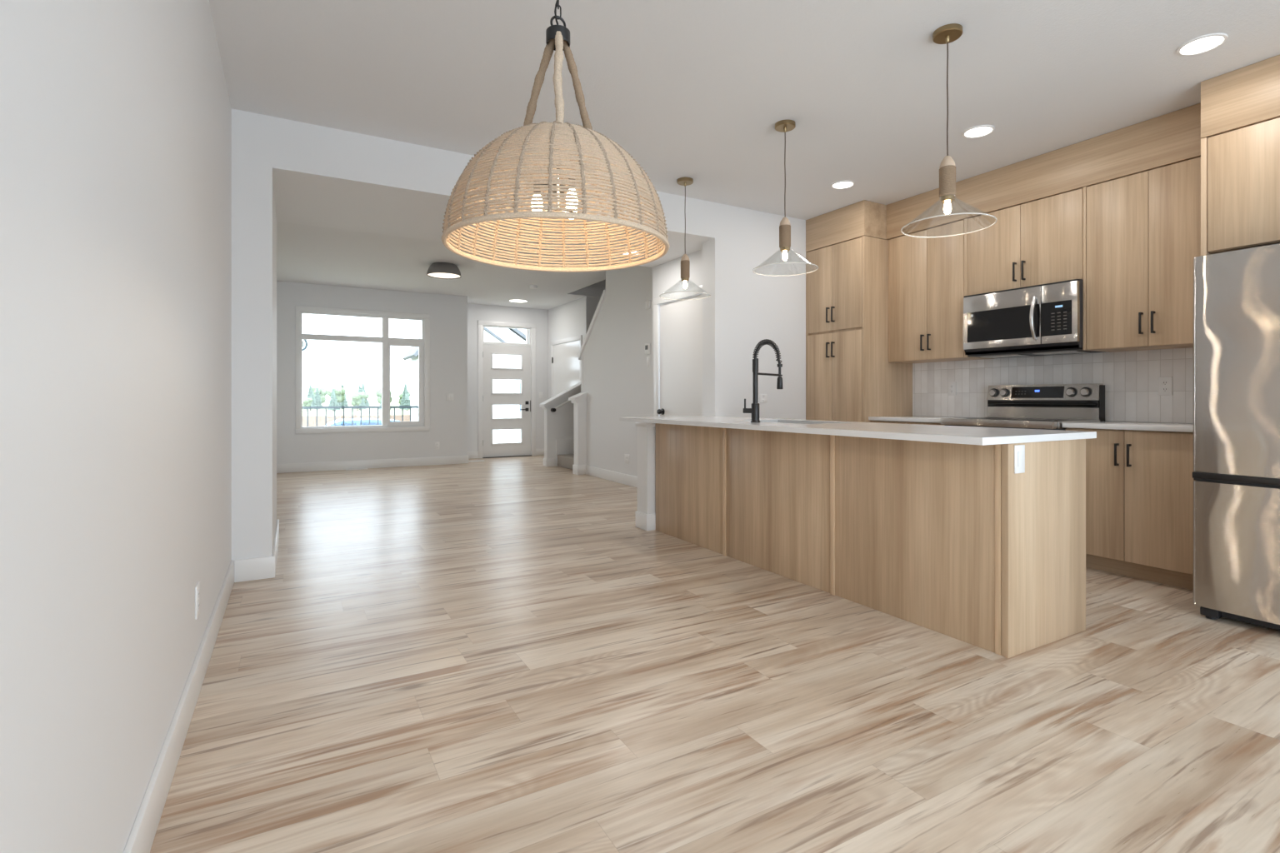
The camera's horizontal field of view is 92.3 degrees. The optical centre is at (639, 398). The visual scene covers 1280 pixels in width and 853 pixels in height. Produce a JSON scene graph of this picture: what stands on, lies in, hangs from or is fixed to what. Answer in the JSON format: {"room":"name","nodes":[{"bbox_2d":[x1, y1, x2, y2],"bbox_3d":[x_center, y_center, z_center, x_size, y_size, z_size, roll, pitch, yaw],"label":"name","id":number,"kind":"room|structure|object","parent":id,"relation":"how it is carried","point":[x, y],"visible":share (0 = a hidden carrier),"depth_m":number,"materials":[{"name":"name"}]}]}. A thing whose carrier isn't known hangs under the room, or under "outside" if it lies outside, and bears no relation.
{"room":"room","nodes":[
{"label":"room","id":0,"kind":"room"},
{"bbox_2d":[0,0,231,852],"bbox_3d":[-2.440,-0.307,3.549,0.140,2.740,12.080,0,0,-30],"label":"wall","id":1,"kind":"structure","parent":0,"point":[116,115],"depth_m":1.15,"materials":[{"name":"white paint"}]},
{"bbox_2d":[123,560,234,852],"bbox_3d":[-0.907,0.999,1.001,0.015,0.128,5.875,0,0,-30],"label":"baseboard","id":2,"kind":"structure","parent":1,"relation":"attached to","point":[141,838],"depth_m":1.75,"materials":[{"name":"white paint"}]},
{"bbox_2d":[195,581,199,619],"bbox_3d":[-1.618,0.738,2.250,0.007,0.118,0.075,0,0,-30],"label":"wall outlet","id":3,"kind":"object","parent":1,"relation":"attached to","point":[197,586],"visible":1,"depth_m":2.24,"materials":[{"name":"white plastic"}]},
{"bbox_2d":[234,519,279,582],"bbox_3d":[-2.571,0.999,4.158,0.203,0.128,1.290,0,0,-30],"label":"baseboard","id":4,"kind":"structure","parent":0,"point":[258,568],"depth_m":3.61,"materials":[{"name":"white paint"}]},
{"bbox_2d":[276,280,467,464],"bbox_3d":[-4.281,-0.307,9.792,2.813,2.740,0.900,0,0,-30],"label":"wall","id":5,"kind":"structure","parent":0,"point":[448,313],"depth_m":9.47,"materials":[{"name":"white paint"}]},
{"bbox_2d":[295,305,429,434],"bbox_3d":[-4.187,-0.416,9.381,1.865,1.852,0.129,0,0,-30],"label":"window","id":6,"kind":"structure","parent":5,"relation":"in","point":[423,344],"depth_m":9.50,"materials":[{"name":"white paint"}]},
{"bbox_2d":[276,448,544,473],"bbox_3d":[-3.505,0.999,10.137,4.503,0.128,0.765,0,0,-30],"label":"baseboard","id":7,"kind":"structure","parent":5,"relation":"attached to","point":[328,466],"depth_m":9.41,"materials":[{"name":"white paint"}]},
{"bbox_2d":[435,442,439,449],"bbox_3d":[-3.251,0.755,9.854,0.072,0.116,0.007,0,0,-30],"label":"wall outlet","id":8,"kind":"object","parent":5,"relation":"attached to","point":[437,444],"visible":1,"depth_m":9.85,"materials":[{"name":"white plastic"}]},
{"bbox_2d":[446,393,454,400],"bbox_3d":[-3.075,-0.022,9.953,0.118,0.118,0.008,0,0,-30],"label":"light switch","id":9,"kind":"object","parent":5,"relation":"attached to","point":[450,397],"visible":1,"depth_m":9.96,"materials":[{"name":"white plastic"}]},
{"bbox_3d":[-4.608,-1.462,9.653,3.300,0.190,0.660,0,0,-30],"label":"roof eave","id":10,"kind":"object","parent":5,"relation":"attached to","visible":0},
{"bbox_2d":[302,340,307,350],"bbox_3d":[-5.200,-1.044,9.409,0.182,0.646,0.119,0,0,0],"label":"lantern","id":11,"kind":"object","parent":10,"relation":"hanging from","point":[304,348],"visible":0.27,"depth_m":9.43,"materials":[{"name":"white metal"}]},
{"bbox_2d":[467,303,547,451],"bbox_3d":[-2.507,-0.307,11.229,1.690,2.740,0.150,0,0,-30],"label":"wall","id":12,"kind":"structure","parent":0,"point":[476,312],"depth_m":11.17,"materials":[{"name":"white paint"}]},
{"bbox_2d":[477,320,535,458],"bbox_3d":[-2.440,-0.165,11.242,1.080,2.455,0.172,0,0,-30],"label":"door","id":13,"kind":"structure","parent":12,"relation":"in","point":[486,372],"depth_m":11.20,"materials":[{"name":"white paint"}]},
{"bbox_2d":[539,391,542,398],"bbox_3d":[-1.854,-0.067,11.507,0.075,0.116,0.008,0,0,-30],"label":"light switch","id":14,"kind":"object","parent":12,"relation":"attached to","point":[540,392],"visible":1,"depth_m":11.50,"materials":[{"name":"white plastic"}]},
{"bbox_2d":[231,108,806,560],"bbox_3d":[-0.378,-0.307,5.410,5.283,2.740,1.275,0,0,-30],"label":"wall","id":15,"kind":"structure","parent":0,"point":[283,170],"depth_m":4.36,"materials":[{"name":"white paint"}]},
{"bbox_2d":[653,285,702,416],"bbox_3d":[0.387,0.013,5.969,0.100,2.100,0.945,0,0,-30],"label":"door","id":16,"kind":"structure","parent":15,"relation":"in","point":[681,321],"depth_m":6.01,"materials":[{"name":"white paint"}]},
{"bbox_2d":[759,394,766,402],"bbox_3d":[1.106,-0.003,5.513,0.085,0.075,0.007,0,0,-30],"label":"wall outlet","id":17,"kind":"object","parent":15,"relation":"attached to","point":[762,397],"visible":1,"depth_m":5.51,"materials":[{"name":"white plastic"}]},
{"bbox_2d":[543,389,581,466],"bbox_3d":[-1.173,0.413,9.835,0.742,1.300,0.154,0,0,-30],"label":"wall","id":18,"kind":"structure","parent":0,"point":[559,424],"depth_m":9.68,"materials":[{"name":"white paint"}]},
{"bbox_2d":[539,381,581,409],"bbox_3d":[-1.193,-0.077,9.823,0.790,0.480,0.210,0,0,-30],"label":"trim","id":19,"kind":"structure","parent":18,"relation":"attached to","point":[577,387],"depth_m":9.72,"materials":[{"name":"white paint"}]},
{"bbox_2d":[550,400,570,411],"bbox_3d":[-1.089,0.023,9.758,0.668,0.370,0.083,0,0,-30],"label":"handrail","id":20,"kind":"object","parent":18,"relation":"attached to","point":[567,402],"visible":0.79,"depth_m":9.64,"materials":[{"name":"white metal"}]},
{"bbox_2d":[547,296,600,399],"bbox_3d":[-1.041,-0.307,11.065,0.700,2.740,1.880,0,0,-30],"label":"wall","id":21,"kind":"structure","parent":0,"point":[573,318],"depth_m":10.71,"materials":[{"name":"white paint"}]},
{"bbox_2d":[550,335,582,398],"bbox_3d":[-1.310,0.003,10.798,0.032,2.120,1.360,0,0,-30],"label":"door","id":22,"kind":"structure","parent":21,"relation":"in","point":[566,367],"depth_m":10.80,"materials":[{"name":"white paint"}]},
{"bbox_2d":[572,399,586,474],"bbox_3d":[-0.841,0.513,8.661,0.162,1.100,0.164,0,0,-30],"label":"wall","id":23,"kind":"structure","parent":0,"point":[580,408],"depth_m":8.61,"materials":[{"name":"white paint"}]},
{"bbox_2d":[568,392,587,403],"bbox_3d":[-0.851,-0.022,8.656,0.245,0.170,0.220,0,0,-30],"label":"trim","id":24,"kind":"structure","parent":23,"relation":"attached to","point":[580,397],"depth_m":8.58,"materials":[{"name":"white paint"}]},
{"bbox_2d":[585,279,605,289],"bbox_3d":[-0.272,-1.487,9.374,1.330,5.100,5.580,0,0,-30],"label":"wall","id":25,"kind":"structure","parent":0,"point":[602,284],"depth_m":10.20,"materials":[{"name":"white paint"}]},
{"bbox_2d":[582,265,652,476],"bbox_3d":[-0.156,-0.307,7.699,0.120,2.740,2.490,0,0,-30],"label":"wall","id":26,"kind":"structure","parent":0,"point":[617,380],"depth_m":7.80,"materials":[{"name":"white paint"}]},
{"bbox_2d":[578,289,605,392],"bbox_3d":[-0.605,-0.727,8.491,0.170,1.420,0.830,0,0,-30],"label":"trim","id":27,"kind":"structure","parent":26,"relation":"attached to","point":[603,295],"depth_m":8.46,"materials":[{"name":"white paint"}]},
{"bbox_2d":[585,465,637,487],"bbox_3d":[-0.180,0.999,7.605,0.015,0.128,2.350,0,0,-30],"label":"baseboard","id":28,"kind":"structure","parent":26,"relation":"attached to","point":[628,480],"depth_m":7.88,"materials":[{"name":"white paint"}]},
{"bbox_2d":[624,454,629,464],"bbox_3d":[-0.163,0.745,7.580,0.007,0.116,0.118,0,0,-30],"label":"wall outlet","id":29,"kind":"object","parent":26,"relation":"attached to","point":[626,456],"visible":1,"depth_m":7.58,"materials":[{"name":"white plastic"}]},
{"bbox_2d":[645,343,649,354],"bbox_3d":[0.086,-0.577,7.123,0.026,0.120,0.090,0,0,-30],"label":"thermostat","id":30,"kind":"object","parent":26,"relation":"attached to","point":[647,345],"visible":1,"depth_m":7.09,"materials":[{"name":"white plastic"}]},
{"bbox_2d":[645,300,650,309],"bbox_3d":[0.091,-1.082,7.115,0.026,0.090,0.090,0,0,-30],"label":"door chime","id":31,"kind":"object","parent":26,"relation":"attached to","point":[647,304],"visible":1,"depth_m":7.09,"materials":[{"name":"white plastic"}]},
{"bbox_2d":[646,356,649,366],"bbox_3d":[0.096,-0.427,7.123,0.008,0.116,0.072,0,0,-30],"label":"light switch","id":32,"kind":"object","parent":26,"relation":"attached to","point":[647,357],"visible":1,"depth_m":7.12,"materials":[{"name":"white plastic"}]},
{"bbox_2d":[620,250,640,255],"bbox_3d":[-0.086,-1.369,5.772,0.194,0.008,0.194,0,0,-30],"label":"recessed light","id":33,"kind":"object","parent":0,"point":[623,251],"visible":0.2,"depth_m":5.78,"materials":[{"name":"white plastic"}]},
{"bbox_2d":[150,455,1279,852],"bbox_3d":[-0.304,1.123,5.201,5.500,0.120,12.850,0,0,-30],"label":"floor","id":34,"kind":"structure","parent":0,"point":[491,655],"depth_m":2.14,"materials":[{"name":"wood"}]},
{"bbox_2d":[345,468,367,470],"bbox_3d":[-4.239,1.059,9.204,0.300,0.008,0.115,0,0,-30],"label":"floor vent","id":35,"kind":"object","parent":34,"relation":"in","point":[361,468],"visible":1,"depth_m":9.17,"materials":[{"name":"white plastic"}]},
{"bbox_2d":[555,439,574,469],"bbox_3d":[0.053,-0.017,8.547,1.280,2.160,3.320,0,0,-30],"label":"staircase","id":36,"kind":"structure","parent":34,"relation":"on","point":[564,447],"depth_m":9.67,"materials":[{"name":"beige carpet"}]},
{"bbox_2d":[805,235,912,422],"bbox_3d":[1.981,-0.155,5.622,0.663,2.437,0.677,0,0,-30],"label":"pantry cabinet","id":37,"kind":"object","parent":34,"relation":"on","point":[850,377],"visible":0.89,"depth_m":5.35,"materials":[{"name":"brown wood"}]},
{"bbox_2d":[655,423,1085,658],"bbox_3d":[1.092,0.624,3.891,0.646,0.879,2.822,0,0,-30],"label":"kitchen island","id":38,"kind":"object","parent":34,"relation":"on","point":[982,547],"visible":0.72,"depth_m":2.95,"materials":[{"name":"brown wood"}]},
{"bbox_2d":[619,415,1096,445],"bbox_3d":[0.971,0.168,3.956,0.886,0.030,3.063,0,0,-30],"label":"island countertop","id":39,"kind":"structure","parent":38,"relation":"on","point":[933,433],"depth_m":3.05,"materials":[{"name":"white stone"}]},
{"bbox_2d":[743,339,783,422],"bbox_3d":[0.803,-0.117,4.016,0.294,0.541,0.095,0,0,-30],"label":"faucet","id":40,"kind":"object","parent":39,"relation":"on","point":[754,410],"visible":1,"depth_m":3.96,"materials":[{"name":"black metal"}]},
{"bbox_2d":[1014,445,1024,474],"bbox_3d":[1.573,0.251,2.549,0.072,0.116,0.005,0,0,-30],"label":"outlet plate","id":41,"kind":"object","parent":38,"relation":"attached to","point":[1019,450],"depth_m":2.54,"materials":[{"name":"white plastic"}]},
{"bbox_2d":[870,420,944,425],"bbox_3d":[2.360,0.624,5.029,0.588,0.879,0.724,0,0,-30],"label":"base cabinet","id":42,"kind":"object","parent":34,"relation":"on","point":[879,422],"visible":0.06,"depth_m":4.91,"materials":[{"name":"brown wood"}]},
{"bbox_2d":[868,415,959,423],"bbox_3d":[2.363,0.168,5.031,0.582,0.030,0.724,0,0,-30],"label":"countertop","id":43,"kind":"structure","parent":42,"relation":"on","point":[897,418],"depth_m":4.93,"materials":[{"name":"white stone"}]},
{"bbox_2d":[940,383,1104,430],"bbox_3d":[2.671,0.480,4.341,0.702,1.165,0.769,0,0,-30],"label":"stove","id":44,"kind":"object","parent":34,"relation":"on","point":[1023,407],"visible":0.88,"depth_m":4.36,"materials":[{"name":"grey metal"}]},
{"bbox_2d":[962,417,1089,421],"bbox_3d":[2.652,0.151,4.330,0.555,0.013,0.756,0,0,-30],"label":"cooktop","id":45,"kind":"object","parent":44,"relation":"in","point":[964,419],"depth_m":4.28,"materials":[{"name":"grey glass"}]},
{"bbox_2d":[1065,427,1194,589],"bbox_3d":[3.096,0.624,3.730,0.588,0.879,0.699,0,0,-30],"label":"base cabinet","id":46,"kind":"object","parent":34,"relation":"on","point":[1139,484],"visible":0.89,"depth_m":3.57,"materials":[{"name":"brown wood"}]},
{"bbox_2d":[1062,421,1193,432],"bbox_3d":[3.099,0.168,3.732,0.582,0.030,0.701,0,0,-30],"label":"countertop","id":47,"kind":"structure","parent":46,"relation":"on","point":[1160,427],"depth_m":3.64,"materials":[{"name":"white stone"}]},
{"bbox_2d":[1200,137,1211,255],"bbox_3d":[3.252,-0.155,3.400,0.643,2.437,0.024,0,0,-30],"label":"panel","id":48,"kind":"object","parent":34,"relation":"on","point":[1204,252],"visible":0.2,"depth_m":3.24,"materials":[{"name":"brown wood"}]},
{"bbox_2d":[1192,243,1279,630],"bbox_3d":[3.295,0.187,2.861,0.925,1.752,0.840,0,0,-30],"label":"refrigerator","id":49,"kind":"object","parent":34,"relation":"on","point":[1236,473],"visible":1,"depth_m":2.85,"materials":[{"name":"grey metal"}]},
{"bbox_2d":[209,0,1279,309],"bbox_3d":[-0.304,-1.747,5.201,5.500,0.140,12.850,0,0,-30],"label":"ceiling","id":50,"kind":"structure","parent":0,"point":[698,90],"depth_m":3.24,"materials":[{"name":"white paint"}]},
{"bbox_2d":[426,262,461,279],"bbox_3d":[-2.456,-1.607,7.708,0.416,0.140,0.416,0,0,-30],"label":"flush light","id":51,"kind":"object","parent":50,"relation":"attached to","point":[437,270],"visible":1,"depth_m":7.59,"materials":[{"name":"grey metal"}]},
{"bbox_2d":[427,272,459,278],"bbox_3d":[-2.456,-1.554,7.708,0.392,0.010,0.392,0,0,-30],"label":"diffuser","id":52,"kind":"object","parent":51,"relation":"attached to","point":[435,275],"depth_m":7.75,"materials":[{"name":"beige"}]},
{"bbox_2d":[508,299,528,302],"bbox_3d":[-2.084,-1.673,10.528,0.324,0.008,0.324,0,0,-30],"label":"recessed light","id":53,"kind":"object","parent":50,"relation":"in","point":[512,300],"visible":1,"depth_m":10.55,"materials":[{"name":"white plastic"}]},
{"bbox_2d":[529,285,537,289],"bbox_3d":[-1.584,-1.656,9.130,0.130,0.042,0.130,0,0,-30],"label":"smoke detector","id":54,"kind":"object","parent":50,"relation":"attached to","point":[532,287],"visible":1,"depth_m":9.09,"materials":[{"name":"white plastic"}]},
{"bbox_2d":[441,0,669,272],"bbox_3d":[-0.276,-1.089,2.070,0.749,1.174,0.749,0,0,-40],"label":"chandelier","id":55,"kind":"object","parent":50,"relation":"hanging from","point":[547,147],"visible":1,"depth_m":1.86,"materials":[{"name":"wicker"}]},
{"bbox_2d":[659,177,710,299],"bbox_3d":[0.346,-1.231,4.713,0.392,0.891,0.392,0,0,18],"label":"pendant light","id":56,"kind":"object","parent":50,"relation":"hanging from","point":[685,263],"visible":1,"depth_m":4.69,"materials":[{"name":"gold metal"}]},
{"bbox_2d":[752,120,818,276],"bbox_3d":[0.886,-1.231,3.755,0.392,0.891,0.392,0,0,13],"label":"pendant light","id":57,"kind":"object","parent":50,"relation":"hanging from","point":[782,126],"visible":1,"depth_m":3.73,"materials":[{"name":"gold metal"}]},
{"bbox_2d":[830,180,854,189],"bbox_3d":[1.587,-1.673,4.811,0.180,0.008,0.180,0,0,-30],"label":"recessed light","id":58,"kind":"object","parent":50,"relation":"in","point":[840,184],"visible":1,"depth_m":4.80,"materials":[{"name":"white plastic"}]},
{"bbox_2d":[805,200,887,252],"bbox_3d":[1.996,-1.526,5.631,0.628,0.297,0.677,0,0,-30],"label":"soffit","id":59,"kind":"structure","parent":50,"relation":"attached to","point":[864,217],"depth_m":5.35,"materials":[{"name":"brown wood"}]},
{"bbox_2d":[900,23,997,237],"bbox_3d":[1.405,-1.231,2.809,0.392,0.891,0.392,0,0,8],"label":"pendant light","id":60,"kind":"object","parent":50,"relation":"hanging from","point":[946,34],"visible":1,"depth_m":2.79,"materials":[{"name":"gold metal"}]},
{"bbox_2d":[962,125,994,138],"bbox_3d":[2.121,-1.673,3.853,0.180,0.008,0.180,0,0,-30],"label":"recessed light","id":61,"kind":"object","parent":50,"relation":"in","point":[979,131],"visible":1,"depth_m":3.85,"materials":[{"name":"white plastic"}]},
{"bbox_2d":[886,102,1201,239],"bbox_3d":[2.828,-1.526,4.443,0.352,0.297,2.205,0,0,-30],"label":"soffit","id":62,"kind":"structure","parent":50,"relation":"attached to","point":[1173,137],"depth_m":4.09,"materials":[{"name":"brown wood"}]},
{"bbox_2d":[1176,32,1227,55],"bbox_3d":[2.657,-1.673,2.908,0.180,0.008,0.180,0,0,-30],"label":"recessed light","id":63,"kind":"object","parent":50,"relation":"in","point":[1204,43],"visible":1,"depth_m":2.90,"materials":[{"name":"white plastic"}]},
{"bbox_2d":[1200,55,1279,138],"bbox_3d":[3.483,-1.526,2.991,0.644,0.297,0.963,0,0,-30],"label":"soffit","id":64,"kind":"structure","parent":50,"relation":"attached to","point":[1247,96],"depth_m":3.11,"materials":[{"name":"brown wood"}]},
{"bbox_2d":[922,347,1189,423],"bbox_3d":[3.650,-0.307,3.508,0.150,2.740,6.005,0,0,-30],"label":"wall","id":65,"kind":"structure","parent":0,"point":[1187,347],"depth_m":4.42,"materials":[{"name":"white paint"}]},
{"bbox_2d":[888,220,985,363],"bbox_3d":[2.442,-0.845,5.088,0.387,1.059,0.702,0,0,-30],"label":"upper cabinet","id":66,"kind":"object","parent":65,"relation":"attached to","point":[926,275],"visible":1,"depth_m":4.98,"materials":[{"name":"brown wood"}]},
{"bbox_2d":[964,218,994,359],"bbox_3d":[2.638,-0.845,4.779,0.351,1.059,0.026,0,0,-30],"label":"gable panel","id":67,"kind":"object","parent":65,"relation":"attached to","point":[966,219],"visible":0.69,"depth_m":4.69,"materials":[{"name":"brown wood"}]},
{"bbox_2d":[967,188,1083,295],"bbox_3d":[2.823,-1.077,4.417,0.387,0.595,0.782,0,0,-30],"label":"upper cabinet","id":68,"kind":"object","parent":65,"relation":"attached to","point":[1040,242],"visible":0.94,"depth_m":4.29,"materials":[{"name":"brown wood"}]},
{"bbox_2d":[963,279,1106,358],"bbox_3d":[2.782,-0.544,4.394,0.467,0.462,0.778,0,0,-30],"label":"microwave","id":69,"kind":"object","parent":68,"relation":"attached to","point":[1047,319],"visible":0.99,"depth_m":4.26,"materials":[{"name":"grey metal"}]},
{"bbox_2d":[912,347,1193,423],"bbox_3d":[2.980,-0.081,4.529,0.008,0.466,2.205,0,0,-30],"label":"tile backsplash","id":70,"kind":"structure","parent":65,"relation":"attached to","point":[1130,379],"depth_m":4.29,"materials":[{"name":"white tile"}]},
{"bbox_2d":[947,381,955,395],"bbox_3d":[2.615,-0.082,5.154,0.007,0.116,0.072,0,0,-30],"label":"wall outlet","id":71,"kind":"object","parent":70,"relation":"attached to","point":[951,386],"visible":1,"depth_m":5.15,"materials":[{"name":"white plastic"}]},
{"bbox_2d":[1158,376,1172,395],"bbox_3d":[3.329,-0.079,3.896,0.007,0.116,0.072,0,0,-30],"label":"wall outlet","id":72,"kind":"object","parent":70,"relation":"attached to","point":[1165,384],"visible":1,"depth_m":3.89,"materials":[{"name":"white plastic"}]},
{"bbox_2d":[1161,380,1168,384],"bbox_3d":[3.327,-0.100,3.894,0.002,0.030,0.034,0,0,-30],"label":"socket","id":73,"kind":"object","parent":72,"relation":"attached to","point":[1163,382],"depth_m":3.89,"materials":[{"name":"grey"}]},
{"bbox_2d":[1161,387,1168,391],"bbox_3d":[3.327,-0.058,3.894,0.002,0.030,0.034,0,0,-30],"label":"socket","id":74,"kind":"object","parent":72,"relation":"attached to","point":[1163,389],"depth_m":3.89,"materials":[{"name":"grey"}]},
{"bbox_2d":[1083,186,1112,352],"bbox_3d":[3.037,-0.845,4.076,0.351,1.059,0.018,0,0,-30],"label":"gable panel","id":75,"kind":"object","parent":65,"relation":"attached to","point":[1084,187],"visible":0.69,"depth_m":3.99,"materials":[{"name":"brown wood"}]},
{"bbox_2d":[1086,156,1200,352],"bbox_3d":[3.191,-0.845,3.767,0.387,1.059,0.669,0,0,-30],"label":"upper cabinet","id":76,"kind":"object","parent":65,"relation":"attached to","point":[1143,229],"visible":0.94,"depth_m":3.72,"materials":[{"name":"brown wood"}]},
{"bbox_2d":[1207,117,1279,254],"bbox_3d":[3.483,-1.071,2.992,0.643,0.605,0.912,0,0,-30],"label":"upper cabinet","id":77,"kind":"object","parent":65,"relation":"attached to","point":[1243,164],"visible":0.98,"depth_m":3.10,"materials":[{"name":"brown wood"}]},
{"label":"outside","id":78,"kind":"structure","parent":0,"visible":0},
{"bbox_2d":[302,402,409,416],"bbox_3d":[-88.873,2.263,197.392,360.000,0.200,408.900,0,0,-30],"label":"ground","id":79,"kind":"structure","parent":78,"point":[347,412],"depth_m":99.73,"materials":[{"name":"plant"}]},
{"bbox_2d":[302,397,312,406],"bbox_3d":[-56.229,0.993,103.821,1.461,2.339,1.732,0,0,7],"label":"leafy tree","id":80,"kind":"object","parent":79,"relation":"on","point":[307,402],"visible":0.92,"depth_m":103.50,"materials":[{"name":"green plant"}]},
{"bbox_2d":[304,383,319,410],"bbox_3d":[-59.466,-0.307,111.068,2.774,4.940,2.714,0,0,27],"label":"spruce tree","id":81,"kind":"object","parent":79,"relation":"on","point":[310,395],"visible":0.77,"depth_m":110.94,"materials":[{"name":"green plant"}]},
{"bbox_2d":[314,387,323,406],"bbox_3d":[-62.257,-0.073,118.697,2.512,4.472,2.457,0,0,20],"label":"spruce tree","id":82,"kind":"object","parent":79,"relation":"on","point":[317,397],"visible":0.77,"depth_m":118.45,"materials":[{"name":"green plant"}]},
{"bbox_2d":[311,386,327,403],"bbox_3d":[-65.617,-0.193,125.888,2.943,4.713,3.490,0,0,39],"label":"leafy tree","id":83,"kind":"object","parent":79,"relation":"on","point":[322,392],"visible":0.53,"depth_m":125.31,"materials":[{"name":"green plant"}]},
{"bbox_2d":[326,388,340,411],"bbox_3d":[-52.685,0.083,105.704,2.286,4.160,2.336,0,0,-34],"label":"spruce tree","id":84,"kind":"object","parent":79,"relation":"on","point":[333,402],"visible":0.88,"depth_m":105.45,"materials":[{"name":"green plant"}]},
{"bbox_2d":[326,387,345,410],"bbox_3d":[-55.941,0.021,113.254,3.173,4.285,2.676,0,0,-35],"label":"leafy tree","id":85,"kind":"object","parent":79,"relation":"on","point":[340,392],"visible":0.59,"depth_m":112.88,"materials":[{"name":"green plant"}]},
{"bbox_2d":[337,387,344,409],"bbox_3d":[-58.921,-0.125,120.641,2.570,4.576,2.515,0,0,-21],"label":"spruce tree","id":86,"kind":"object","parent":79,"relation":"on","point":[340,404],"visible":0.12,"depth_m":120.27,"materials":[{"name":"green plant"}]},
{"bbox_2d":[340,384,348,409],"bbox_3d":[-62.057,-0.567,128.020,3.066,5.460,3.000,0,0,-30],"label":"spruce tree","id":87,"kind":"object","parent":79,"relation":"on","point":[345,402],"visible":0.27,"depth_m":128.01,"materials":[{"name":"green plant"}]},
{"bbox_2d":[302,415,409,426],"bbox_3d":[-7.353,1.508,37.212,48.100,1.310,0.120,0,0,-30],"label":"fence","id":88,"kind":"object","parent":79,"relation":"on","point":[312,419],"visible":0.03,"depth_m":32.23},
{"bbox_2d":[350,391,364,410],"bbox_3d":[-49.516,0.492,107.636,2.087,3.342,2.475,0,0,-4],"label":"leafy tree","id":89,"kind":"object","parent":79,"relation":"on","point":[357,397],"visible":1,"depth_m":107.13,"materials":[{"name":"green plant"}]},
{"bbox_2d":[353,385,366,409],"bbox_3d":[-52.504,-0.307,115.156,2.715,4.940,2.774,0,0,-31],"label":"spruce tree","id":90,"kind":"object","parent":79,"relation":"on","point":[362,403],"visible":0.49,"depth_m":114.90,"materials":[{"name":"green plant"}]},
{"bbox_2d":[354,391,369,409],"bbox_3d":[-55.439,0.321,122.518,2.729,3.685,2.301,0,0,-4],"label":"leafy tree","id":91,"kind":"object","parent":79,"relation":"on","point":[366,395],"visible":0.13,"depth_m":122.28,"materials":[{"name":"green plant"}]},
{"bbox_2d":[324,418,399,426],"bbox_3d":[-9.001,1.398,19.028,4.000,1.530,1.615,0,0,-30],"label":"parked car","id":92,"kind":"object","parent":79,"relation":"on","point":[365,422],"visible":0.05,"depth_m":18.54,"materials":[{"name":"blue paint"}]},
{"bbox_2d":[360,382,370,406],"bbox_3d":[-58.522,-0.697,129.950,3.143,5.720,3.212,0,0,-19],"label":"spruce tree","id":93,"kind":"object","parent":79,"relation":"on","point":[362,388],"visible":0.43,"depth_m":129.92,"materials":[{"name":"green plant"}]},
{"bbox_2d":[375,388,381,403],"bbox_3d":[-48.797,0.021,117.185,2.676,4.285,3.173,0,0,-38],"label":"leafy tree","id":94,"kind":"object","parent":79,"relation":"on","point":[378,393],"visible":0.33,"depth_m":116.29,"materials":[{"name":"green plant"}]},
{"bbox_2d":[390,390,392,402],"bbox_3d":[-54.686,-0.086,132.144,2.809,4.499,3.332,0,0,-7],"label":"leafy tree","id":95,"kind":"object","parent":79,"relation":"on","point":[391,397],"visible":0.03,"depth_m":132.12,"materials":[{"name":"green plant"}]},
{"bbox_2d":[399,384,406,409],"bbox_3d":[-45.373,-0.307,119.035,2.715,4.940,2.774,0,0,-42],"label":"spruce tree","id":96,"kind":"object","parent":79,"relation":"on","point":[405,387],"visible":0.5,"depth_m":118.70,"materials":[{"name":"green plant"}]},
{"bbox_2d":[398,391,410,404],"bbox_3d":[-48.562,0.321,126.576,2.301,3.685,2.729,0,0,-2],"label":"leafy tree","id":97,"kind":"object","parent":79,"relation":"on","point":[401,396],"visible":0.2,"depth_m":125.89,"materials":[{"name":"green plant"}]},
{"bbox_2d":[400,388,410,410],"bbox_3d":[-42.350,0.135,111.596,2.278,4.056,2.229,0,0,-42],"label":"spruce tree","id":98,"kind":"object","parent":79,"relation":"on","point":[407,401],"visible":0.88,"depth_m":111.37,"materials":[{"name":"green plant"}]},
{"bbox_2d":[402,326,525,443],"bbox_3d":[-6.354,-0.991,25.410,6.153,6.307,2.720,0,0,-30],"label":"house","id":99,"kind":"structure","parent":79,"relation":"on","point":[491,334],"depth_m":24.54,"materials":[{"name":"white"}]},
{"bbox_3d":[-3.923,1.678,11.283,6.100,0.970,1.300,0,0,-30],"label":"porch deck","id":100,"kind":"object","parent":79,"relation":"on","visible":0},
{"bbox_2d":[302,405,418,426],"bbox_3d":[-5.123,0.665,11.120,3.650,1.055,0.040,0,0,-30],"label":"porch railing","id":101,"kind":"object","parent":100,"relation":"on","point":[377,407],"visible":0.2,"depth_m":11.07,"materials":[{"name":"grey metal"}]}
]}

